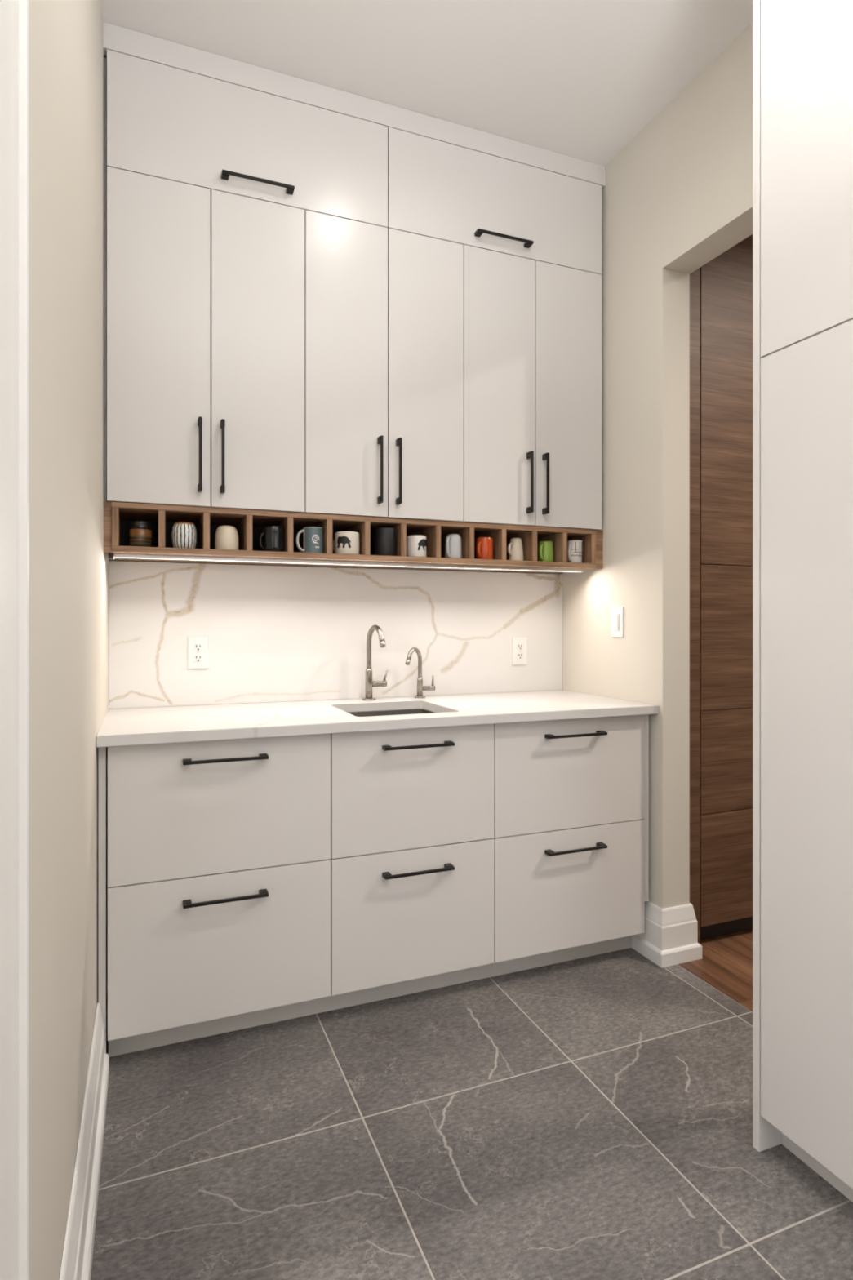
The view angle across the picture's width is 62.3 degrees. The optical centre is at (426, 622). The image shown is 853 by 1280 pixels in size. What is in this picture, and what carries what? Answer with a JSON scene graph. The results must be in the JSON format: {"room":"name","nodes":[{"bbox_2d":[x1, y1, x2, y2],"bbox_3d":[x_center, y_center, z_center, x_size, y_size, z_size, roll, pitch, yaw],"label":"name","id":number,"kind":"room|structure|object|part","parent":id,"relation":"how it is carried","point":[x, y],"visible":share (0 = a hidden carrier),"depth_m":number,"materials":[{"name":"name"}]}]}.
{"room":"butler's pantry","nodes":[
{"label":"butler's pantry","id":0,"kind":"room"},
{"bbox_2d":[29,0,109,1279],"bbox_3d":[-0.006,-0.302,-0.509,0.120,3.005,6.261,0,0,-21],"label":"wall","id":1,"kind":"structure","parent":0,"point":[69,566],"depth_m":1.16,"materials":[{"name":"beige paint"}]},
{"bbox_2d":[0,0,29,1279],"bbox_3d":[-0.368,0.130,0.615,0.025,2.140,0.115,0,0,-22],"label":"trim","id":2,"kind":"structure","parent":1,"relation":"attached to","point":[14,14],"depth_m":0.63,"materials":[{"name":"white wood"}]},
{"bbox_2d":[58,1003,109,1279],"bbox_3d":[-0.623,1.105,1.274,0.029,0.190,1.295,0,0,-21],"label":"baseboard","id":3,"kind":"structure","parent":1,"relation":"attached to","point":[78,1245],"depth_m":1.40,"materials":[{"name":"white wood"}]},
{"bbox_2d":[109,552,559,708],"bbox_3d":[0.922,-0.302,3.301,4.630,3.005,0.120,0,0,-22],"label":"wall","id":4,"kind":"structure","parent":0,"point":[109,553],"depth_m":2.70,"materials":[{"name":"beige paint"}]},
{"bbox_2d":[104,57,304,512],"bbox_3d":[-0.742,-1.045,2.371,0.611,1.358,0.365,0,0,-22],"label":"upper cabinet","id":5,"kind":"object","parent":4,"relation":"attached to","point":[206,288],"visible":0.98,"depth_m":2.22,"materials":[{"name":"grey"}]},
{"bbox_3d":[-0.827,-0.869,2.189,0.299,1.005,0.020,0,0,-22],"label":"door","id":6,"kind":"part","parent":5,"relation":"part of","materials":[{"name":"white wood"}]},
{"bbox_3d":[-0.708,-0.524,2.207,0.012,0.228,0.036,0,0,-22],"label":"handle","id":7,"kind":"part","parent":5,"relation":"part of","materials":[{"name":"black metal"}]},
{"bbox_3d":[-0.645,-0.524,2.232,0.012,0.228,0.036,0,0,-22],"label":"handle","id":8,"kind":"part","parent":5,"relation":"part of","materials":[{"name":"black metal"}]},
{"bbox_3d":[-0.547,-0.869,2.302,0.299,1.005,0.020,0,0,-22],"label":"door","id":9,"kind":"part","parent":5,"relation":"part of","materials":[{"name":"white wood"}]},
{"bbox_2d":[106,48,387,227],"bbox_3d":[-0.603,-1.550,2.426,0.894,0.352,0.365,0,0,-22],"label":"upper cabinet","id":10,"kind":"object","parent":4,"relation":"attached to","point":[164,122],"visible":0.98,"depth_m":2.27,"materials":[{"name":"grey wood"}]},
{"bbox_3d":[-0.542,-1.417,2.274,0.228,0.012,0.036,0,0,-22],"label":"handle","id":11,"kind":"part","parent":10,"relation":"part of","materials":[{"name":"black metal"}]},
{"bbox_2d":[102,22,605,189],"bbox_3d":[-0.137,-1.766,2.472,1.811,0.076,0.030,0,0,-22],"label":"trim","id":12,"kind":"structure","parent":10,"relation":"attached to","point":[116,38],"depth_m":2.39,"materials":[{"name":"white wood"}]},
{"bbox_2d":[109,560,562,708],"bbox_3d":[-0.248,0.043,2.755,1.808,0.504,0.019,0,0,-22],"label":"backsplash","id":13,"kind":"structure","parent":4,"relation":"attached to","point":[275,633],"depth_m":2.68,"materials":[{"name":"stone"}]},
{"bbox_2d":[187,636,208,668],"bbox_3d":[-0.813,0.108,2.513,0.070,0.114,0.009,0,0,-22],"label":"wall outlet","id":14,"kind":"object","parent":13,"relation":"attached to","point":[197,646],"visible":1,"depth_m":2.51,"materials":[{"name":"white plastic"}]},
{"bbox_2d":[193,643,203,650],"bbox_3d":[-0.812,0.088,2.510,0.034,0.027,0.002,0,0,-22],"label":"receptacle","id":15,"kind":"object","parent":14,"relation":"attached to","point":[197,646],"depth_m":2.51,"materials":[{"name":"grey plastic"}]},
{"bbox_2d":[193,653,203,662],"bbox_3d":[-0.812,0.128,2.510,0.034,0.027,0.002,0,0,-22],"label":"receptacle","id":16,"kind":"object","parent":14,"relation":"attached to","point":[197,657],"depth_m":2.51,"materials":[{"name":"grey plastic"}]},
{"bbox_2d":[511,637,527,664],"bbox_3d":[0.396,0.123,2.998,0.070,0.114,0.009,0,0,-22],"label":"wall outlet","id":17,"kind":"object","parent":13,"relation":"attached to","point":[519,645],"visible":1,"depth_m":3.00,"materials":[{"name":"white plastic"}]},
{"bbox_2d":[516,643,524,649],"bbox_3d":[0.397,0.103,2.996,0.034,0.027,0.002,0,0,-22],"label":"receptacle","id":18,"kind":"object","parent":17,"relation":"attached to","point":[519,646],"depth_m":2.99,"materials":[{"name":"grey plastic"}]},
{"bbox_2d":[516,652,524,658],"bbox_3d":[0.397,0.142,2.996,0.034,0.027,0.002,0,0,-22],"label":"receptacle","id":19,"kind":"object","parent":17,"relation":"attached to","point":[519,655],"depth_m":2.99,"materials":[{"name":"grey plastic"}]},
{"bbox_2d":[103,502,603,573],"bbox_3d":[-0.190,-0.289,2.604,1.812,0.152,0.303,0,0,-22],"label":"cubby shelf","id":20,"kind":"object","parent":4,"relation":"attached to","point":[249,524],"visible":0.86,"depth_m":2.47,"materials":[{"name":"brown wood"}]},
{"bbox_2d":[128,520,151,546],"bbox_3d":[-0.905,-0.275,2.234,0.067,0.084,0.067,0,0,-22],"label":"mug","id":21,"kind":"object","parent":20,"relation":"on","point":[140,532],"visible":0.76,"depth_m":2.21,"materials":[{"name":"brown ceramic"}]},
{"bbox_2d":[171,521,196,548],"bbox_3d":[-0.775,-0.275,2.259,0.076,0.084,0.076,0,0,-22],"label":"striped mug","id":22,"kind":"object","parent":20,"relation":"on","point":[184,534],"visible":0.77,"depth_m":2.23,"materials":[{"name":"ceramic"}]},
{"bbox_2d":[214,525,238,550],"bbox_3d":[-0.653,-0.274,2.308,0.076,0.081,0.076,0,0,-22],"label":"mug","id":23,"kind":"object","parent":20,"relation":"on","point":[226,537],"visible":0.83,"depth_m":2.28,"materials":[{"name":"beige ceramic"}]},
{"bbox_3d":[-0.253,-0.290,2.737,1.747,0.114,0.010,0,0,-22],"label":"panel","id":24,"kind":"part","parent":20,"relation":"part of","materials":[{"name":"brown wood"}]},
{"bbox_2d":[258,525,284,551],"bbox_3d":[-0.514,-0.276,2.362,0.074,0.087,0.076,0,0,11],"label":"mug","id":25,"kind":"object","parent":20,"relation":"on","point":[272,536],"visible":0.88,"depth_m":2.33,"materials":[{"name":"black ceramic"}]},
{"bbox_3d":[-0.546,-0.270,2.340,0.021,0.058,0.013,0,0,-37],"label":"handle","id":26,"kind":"part","parent":25,"relation":"part of","materials":[{"name":"black ceramic"}]},
{"bbox_2d":[295,526,323,553],"bbox_3d":[-0.393,-0.277,2.405,0.068,0.089,0.087,0,0,33],"label":"mug","id":27,"kind":"object","parent":20,"relation":"on","point":[313,536],"visible":0.85,"depth_m":2.38,"materials":[{"name":"teal ceramic"}]},
{"bbox_3d":[-0.427,-0.277,2.393,0.032,0.076,0.013,0,0,-28],"label":"handle","id":28,"kind":"part","parent":27,"relation":"part of","materials":[{"name":"white ceramic"}]},
{"bbox_2d":[108,553,583,572],"bbox_3d":[-0.182,-0.205,2.529,1.746,0.016,0.060,0,0,-22],"label":"strip light","id":29,"kind":"object","parent":20,"relation":"attached to","point":[111,556],"visible":1,"depth_m":2.46,"materials":[{"name":"silver metal"}]},
{"bbox_2d":[333,531,359,554],"bbox_3d":[-0.279,-0.272,2.466,0.086,0.078,0.103,0,0,-22],"label":"mug","id":30,"kind":"object","parent":20,"relation":"on","point":[344,542],"visible":0.92,"depth_m":2.42,"materials":[{"name":"beige ceramic"}]},
{"bbox_2d":[337,535,351,548],"bbox_3d":[-0.284,-0.275,2.420,0.049,0.042,0.007,0,0,11],"label":"print","id":31,"kind":"object","parent":30,"relation":"attached to","point":[343,541],"depth_m":2.42,"materials":[{"name":"black paint"}]},
{"bbox_3d":[-0.198,-0.356,2.601,1.747,0.017,0.303,0,0,-22],"label":"panel","id":32,"kind":"part","parent":20,"relation":"part of","materials":[{"name":"brown wood"}]},
{"bbox_3d":[-0.198,-0.223,2.601,1.747,0.019,0.303,0,0,-22],"label":"panel","id":33,"kind":"part","parent":20,"relation":"part of","materials":[{"name":"brown wood"}]},
{"bbox_2d":[374,527,395,555],"bbox_3d":[-0.146,-0.282,2.511,0.077,0.099,0.077,0,0,-22],"label":"mug","id":34,"kind":"object","parent":20,"relation":"on","point":[384,537],"visible":0.78,"depth_m":2.48,"materials":[{"name":"black ceramic"}]},
{"bbox_2d":[406,534,426,556],"bbox_3d":[-0.040,-0.272,2.565,0.073,0.078,0.095,0,0,-22],"label":"mug","id":35,"kind":"object","parent":20,"relation":"on","point":[416,544],"visible":0.91,"depth_m":2.52,"materials":[{"name":"white ceramic"}]},
{"bbox_2d":[417,538,426,551],"bbox_3d":[-0.012,-0.277,2.534,0.009,0.043,0.049,0,0,41],"label":"print","id":36,"kind":"object","parent":35,"relation":"attached to","point":[422,543],"depth_m":2.52,"materials":[{"name":"black paint"}]},
{"bbox_2d":[444,533,462,558],"bbox_3d":[0.095,-0.279,2.607,0.072,0.092,0.063,0,0,-22],"label":"mug","id":37,"kind":"object","parent":20,"relation":"on","point":[453,544],"visible":0.84,"depth_m":2.58,"materials":[{"name":"grey ceramic"}]},
{"bbox_3d":[0.080,-0.276,2.579,0.012,0.082,0.024,0,0,32],"label":"handle","id":38,"kind":"part","parent":37,"relation":"part of","materials":[{"name":"grey ceramic"}]},
{"bbox_2d":[475,537,493,559],"bbox_3d":[0.214,-0.275,2.655,0.077,0.085,0.066,0,0,-22],"label":"mug","id":39,"kind":"object","parent":20,"relation":"on","point":[484,545],"visible":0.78,"depth_m":2.63,"materials":[{"name":"orange ceramic"}]},
{"bbox_3d":[0.198,-0.271,2.625,0.013,0.065,0.026,0,0,33],"label":"handle","id":40,"kind":"part","parent":39,"relation":"part of","materials":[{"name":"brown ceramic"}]},
{"bbox_2d":[507,537,524,560],"bbox_3d":[0.342,-0.277,2.704,0.060,0.089,0.066,0,0,10],"label":"mug","id":41,"kind":"object","parent":20,"relation":"on","point":[515,549],"visible":0.8,"depth_m":2.69,"materials":[{"name":"beige ceramic"}]},
{"bbox_3d":[0.319,-0.278,2.685,0.022,0.050,0.013,0,0,-42],"label":"handle","id":42,"kind":"part","parent":41,"relation":"part of","materials":[{"name":"beige ceramic"}]},
{"bbox_2d":[537,541,553,561],"bbox_3d":[0.461,-0.273,2.755,0.073,0.081,0.061,0,0,-22],"label":"mug","id":43,"kind":"object","parent":20,"relation":"on","point":[545,553],"visible":0.81,"depth_m":2.73,"materials":[{"name":"green ceramic"}]},
{"bbox_3d":[0.445,-0.270,2.728,0.013,0.066,0.025,0,0,36],"label":"handle","id":44,"kind":"part","parent":43,"relation":"part of","materials":[{"name":"green ceramic"}]},
{"bbox_2d":[567,540,582,562],"bbox_3d":[0.583,-0.278,2.803,0.072,0.090,0.059,0,0,-22],"label":"mug","id":45,"kind":"object","parent":20,"relation":"on","point":[574,547],"visible":0.82,"depth_m":2.78,"materials":[{"name":"white ceramic"}]},
{"bbox_3d":[0.565,-0.275,2.780,0.012,0.071,0.022,0,0,43],"label":"handle","id":46,"kind":"part","parent":45,"relation":"part of","materials":[{"name":"white ceramic"}]},
{"bbox_2d":[304,209,463,521],"bbox_3d":[-0.188,-0.869,2.593,0.580,1.006,0.365,0,0,-22],"label":"upper cabinet","id":47,"kind":"object","parent":4,"relation":"attached to","point":[384,307],"visible":0.98,"depth_m":2.44,"materials":[{"name":"grey wood"}]},
{"bbox_3d":[-0.272,-0.869,2.412,0.287,1.005,0.020,0,0,-22],"label":"door","id":48,"kind":"part","parent":47,"relation":"part of","materials":[{"name":"white wood"}]},
{"bbox_3d":[-0.158,-0.524,2.428,0.012,0.228,0.036,0,0,-22],"label":"handle","id":49,"kind":"part","parent":47,"relation":"part of","materials":[{"name":"black metal"}]},
{"bbox_3d":[-0.095,-0.524,2.453,0.012,0.228,0.036,0,0,-22],"label":"handle","id":50,"kind":"part","parent":47,"relation":"part of","materials":[{"name":"black metal"}]},
{"bbox_3d":[-0.003,-0.869,2.520,0.287,1.005,0.020,0,0,-22],"label":"door","id":51,"kind":"part","parent":47,"relation":"part of","materials":[{"name":"white"}]},
{"bbox_2d":[387,127,601,274],"bbox_3d":[0.226,-1.550,2.759,0.891,0.352,0.365,0,0,-22],"label":"upper cabinet","id":52,"kind":"object","parent":4,"relation":"attached to","point":[437,189],"visible":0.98,"depth_m":2.61,"materials":[{"name":"grey wood"}]},
{"bbox_3d":[0.287,-1.417,2.606,0.228,0.012,0.036,0,0,-22],"label":"handle","id":53,"kind":"part","parent":52,"relation":"part of","materials":[{"name":"black metal"}]},
{"bbox_2d":[462,244,601,530],"bbox_3d":[0.368,-1.045,2.816,0.618,1.358,0.365,0,0,-22],"label":"upper cabinet","id":54,"kind":"object","parent":4,"relation":"attached to","point":[532,329],"visible":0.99,"depth_m":2.67,"materials":[{"name":"grey"}]},
{"bbox_3d":[0.271,-0.869,2.630,0.297,1.005,0.020,0,0,-22],"label":"door","id":55,"kind":"part","parent":54,"relation":"part of","materials":[{"name":"white"}]},
{"bbox_3d":[0.389,-0.524,2.647,0.012,0.228,0.036,0,0,-22],"label":"handle","id":56,"kind":"part","parent":54,"relation":"part of","materials":[{"name":"black metal"}]},
{"bbox_3d":[0.452,-0.524,2.672,0.012,0.228,0.036,0,0,-22],"label":"handle","id":57,"kind":"part","parent":54,"relation":"part of","materials":[{"name":"black metal"}]},
{"bbox_3d":[0.551,-0.869,2.742,0.299,1.005,0.020,0,0,-22],"label":"door","id":58,"kind":"part","parent":54,"relation":"part of","materials":[{"name":"white wood"}]},
{"bbox_2d":[101,0,752,166],"bbox_3d":[0.890,-1.855,-0.149,2.100,0.100,6.500,0,0,-22],"label":"ceiling","id":59,"kind":"structure","parent":0,"point":[580,79],"depth_m":2.22,"materials":[{"name":"white paint"}]},
{"bbox_2d":[90,928,852,1279],"bbox_3d":[2.087,1.225,0.331,4.680,0.050,6.260,0,0,-22],"label":"floor","id":60,"kind":"structure","parent":0,"point":[590,1117],"depth_m":1.62,"materials":[{"name":"grey tile"}]},
{"bbox_2d":[97,733,330,1057],"bbox_3d":[-0.674,0.763,2.226,0.629,0.871,0.606,0,0,-22],"label":"base cabinet","id":61,"kind":"object","parent":60,"relation":"on","point":[219,851],"visible":0.86,"depth_m":1.97,"materials":[{"name":"grey wood"}]},
{"bbox_3d":[-0.568,0.908,1.992,0.604,0.403,0.020,0,0,-22],"label":"drawer","id":62,"kind":"part","parent":61,"relation":"part of","materials":[{"name":"white wood"}]},
{"bbox_3d":[-0.568,0.517,1.992,0.604,0.372,0.020,0,0,-22],"label":"drawer","id":63,"kind":"part","parent":61,"relation":"part of","materials":[{"name":"white"}]},
{"bbox_3d":[-0.558,0.770,1.966,0.228,0.012,0.036,0,0,-22],"label":"handle","id":64,"kind":"part","parent":61,"relation":"part of","materials":[{"name":"black metal"}]},
{"bbox_3d":[-0.558,0.382,1.966,0.228,0.012,0.036,0,0,-22],"label":"handle","id":65,"kind":"part","parent":61,"relation":"part of","materials":[{"name":"black metal"}]},
{"bbox_2d":[96,689,658,747],"bbox_3d":[-0.132,0.311,2.458,1.812,0.030,0.620,0,0,-22],"label":"countertop","id":66,"kind":"structure","parent":61,"relation":"on","point":[126,726],"depth_m":2.26,"materials":[{"name":"stone"}]},
{"bbox_2d":[362,624,387,700],"bbox_3d":[-0.196,0.153,2.645,0.098,0.285,0.157,0,0,0],"label":"tap","id":67,"kind":"object","parent":66,"relation":"on","point":[370,683],"visible":1,"depth_m":2.68,"materials":[{"name":"silver metal"}]},
{"bbox_3d":[-0.189,0.096,2.632,0.019,0.172,0.144,0,0,-29],"label":"spout","id":68,"kind":"part","parent":67,"relation":"part of","materials":[{"name":"silver metal"}]},
{"bbox_3d":[-0.157,0.207,2.712,0.021,0.044,0.009,0,0,-22],"label":"lever","id":69,"kind":"part","parent":67,"relation":"part of","materials":[{"name":"silver metal"}]},
{"bbox_2d":[346,708,434,716],"bbox_3d":[-0.116,0.405,2.433,0.381,0.156,0.377,0,0,-22],"label":"sink","id":70,"kind":"object","parent":66,"relation":"in","point":[415,711],"visible":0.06,"depth_m":2.61,"materials":[{"name":"silver metal"}]},
{"bbox_2d":[404,647,435,697],"bbox_3d":[-0.035,0.197,2.749,0.156,0.198,0.054,0,0,-44],"label":"tap","id":71,"kind":"object","parent":66,"relation":"on","point":[420,687],"visible":1,"depth_m":2.76,"materials":[{"name":"silver metal"}]},
{"bbox_3d":[-0.049,0.160,2.726,0.016,0.125,0.105,0,0,31],"label":"spout","id":72,"kind":"part","parent":71,"relation":"part of","materials":[{"name":"silver metal"}]},
{"bbox_3d":[0.025,0.231,2.784,0.009,0.043,0.009,0,0,-22],"label":"lever","id":73,"kind":"part","parent":71,"relation":"part of","materials":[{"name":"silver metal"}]},
{"bbox_2d":[324,724,494,1011],"bbox_3d":[-0.130,0.763,2.445,0.544,0.871,0.606,0,0,-22],"label":"base cabinet","id":74,"kind":"object","parent":60,"relation":"on","point":[412,859],"visible":0.87,"depth_m":2.19,"materials":[{"name":"grey wood"}]},
{"bbox_3d":[-0.034,0.908,2.206,0.541,0.403,0.020,0,0,-22],"label":"drawer","id":75,"kind":"part","parent":74,"relation":"part of","materials":[{"name":"white wood"}]},
{"bbox_3d":[-0.034,0.517,2.206,0.541,0.372,0.020,0,0,-22],"label":"drawer","id":76,"kind":"part","parent":74,"relation":"part of","materials":[{"name":"white wood"}]},
{"bbox_3d":[-0.023,0.770,2.180,0.228,0.012,0.036,0,0,-22],"label":"handle","id":77,"kind":"part","parent":74,"relation":"part of","materials":[{"name":"black metal"}]},
{"bbox_3d":[-0.023,0.382,2.180,0.228,0.012,0.036,0,0,-22],"label":"handle","id":78,"kind":"part","parent":74,"relation":"part of","materials":[{"name":"black metal"}]},
{"bbox_2d":[483,714,648,978],"bbox_3d":[0.412,0.763,2.662,0.622,0.871,0.606,0,0,-22],"label":"base cabinet","id":79,"kind":"object","parent":60,"relation":"on","point":[571,838],"visible":0.81,"depth_m":2.41,"materials":[{"name":"grey wood"}]},
{"bbox_3d":[0.498,0.908,2.419,0.599,0.403,0.020,0,0,-22],"label":"drawer","id":80,"kind":"part","parent":79,"relation":"part of","materials":[{"name":"white wood"}]},
{"bbox_3d":[0.498,0.517,2.419,0.599,0.372,0.020,0,0,-22],"label":"drawer","id":81,"kind":"part","parent":79,"relation":"part of","materials":[{"name":"white"}]},
{"bbox_3d":[0.508,0.770,2.393,0.228,0.012,0.036,0,0,-22],"label":"handle","id":82,"kind":"part","parent":79,"relation":"part of","materials":[{"name":"black metal"}]},
{"bbox_3d":[0.508,0.382,2.393,0.228,0.012,0.036,0,0,-22],"label":"handle","id":83,"kind":"part","parent":79,"relation":"part of","materials":[{"name":"black metal"}]},
{"bbox_2d":[689,234,752,943],"bbox_3d":[1.305,-0.201,3.036,1.037,2.799,0.600,0,0,-22],"label":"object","id":84,"kind":"object","parent":60,"relation":"on","point":[721,290],"visible":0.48,"depth_m":2.63,"materials":[{"name":"brown wood"}]},
{"bbox_3d":[0.859,-0.201,2.857,0.076,2.799,0.600,0,0,-22],"label":"panel","id":85,"kind":"part","parent":84,"relation":"part of","materials":[{"name":"brown wood"}]},
{"bbox_3d":[1.451,-0.905,2.784,0.954,1.380,0.020,0,0,-22],"label":"panel","id":86,"kind":"part","parent":84,"relation":"part of","materials":[{"name":"brown wood"}]},
{"bbox_3d":[1.451,0.056,2.784,0.954,0.537,0.020,0,0,-22],"label":"panel","id":87,"kind":"part","parent":84,"relation":"part of","materials":[{"name":"brown wood"}]},
{"bbox_3d":[1.451,0.517,2.784,0.954,0.380,0.020,0,0,-22],"label":"panel","id":88,"kind":"part","parent":84,"relation":"part of","materials":[{"name":"brown wood"}]},
{"bbox_3d":[1.451,0.916,2.784,0.954,0.412,0.020,0,0,-22],"label":"panel","id":89,"kind":"part","parent":84,"relation":"part of","materials":[{"name":"brown wood"}]},
{"bbox_2d":[752,0,852,1202],"bbox_3d":[1.050,-0.302,1.401,0.406,3.002,0.620,0,0,-22],"label":"pantry cabinet","id":90,"kind":"object","parent":60,"relation":"on","point":[802,50],"visible":1,"depth_m":1.49,"materials":[{"name":"white"}]},
{"bbox_3d":[0.938,-0.302,1.681,0.406,3.002,0.018,0,0,-22],"label":"panel","id":91,"kind":"part","parent":90,"relation":"part of","materials":[{"name":"white wood"}]},
{"bbox_3d":[0.875,-1.162,1.321,0.020,1.126,0.596,0,0,-22],"label":"door","id":92,"kind":"part","parent":90,"relation":"part of","materials":[{"name":"white"}]},
{"bbox_3d":[0.875,0.260,1.321,0.020,1.710,0.596,0,0,-22],"label":"door","id":93,"kind":"part","parent":90,"relation":"part of","materials":[{"name":"white wood"}]},
{"bbox_2d":[560,22,752,908],"bbox_3d":[1.808,-0.302,0.219,0.120,3.005,6.260,0,0,-22],"label":"wall","id":94,"kind":"structure","parent":0,"point":[678,196],"depth_m":2.53,"materials":[{"name":"beige paint"}]},
{"bbox_2d":[611,606,623,636],"bbox_3d":[0.733,-0.001,2.721,0.013,0.116,0.070,0,0,-22],"label":"dimmer switch","id":95,"kind":"object","parent":94,"relation":"attached to","point":[617,612],"visible":1,"depth_m":2.71,"materials":[{"name":"white plastic"}]},
{"bbox_2d":[631,901,702,968],"bbox_3d":[0.868,1.105,2.563,0.180,0.190,0.170,0,0,-22],"label":"baseboard","id":96,"kind":"structure","parent":94,"relation":"attached to","point":[670,936],"depth_m":2.50,"materials":[{"name":"white wood"}]}
]}

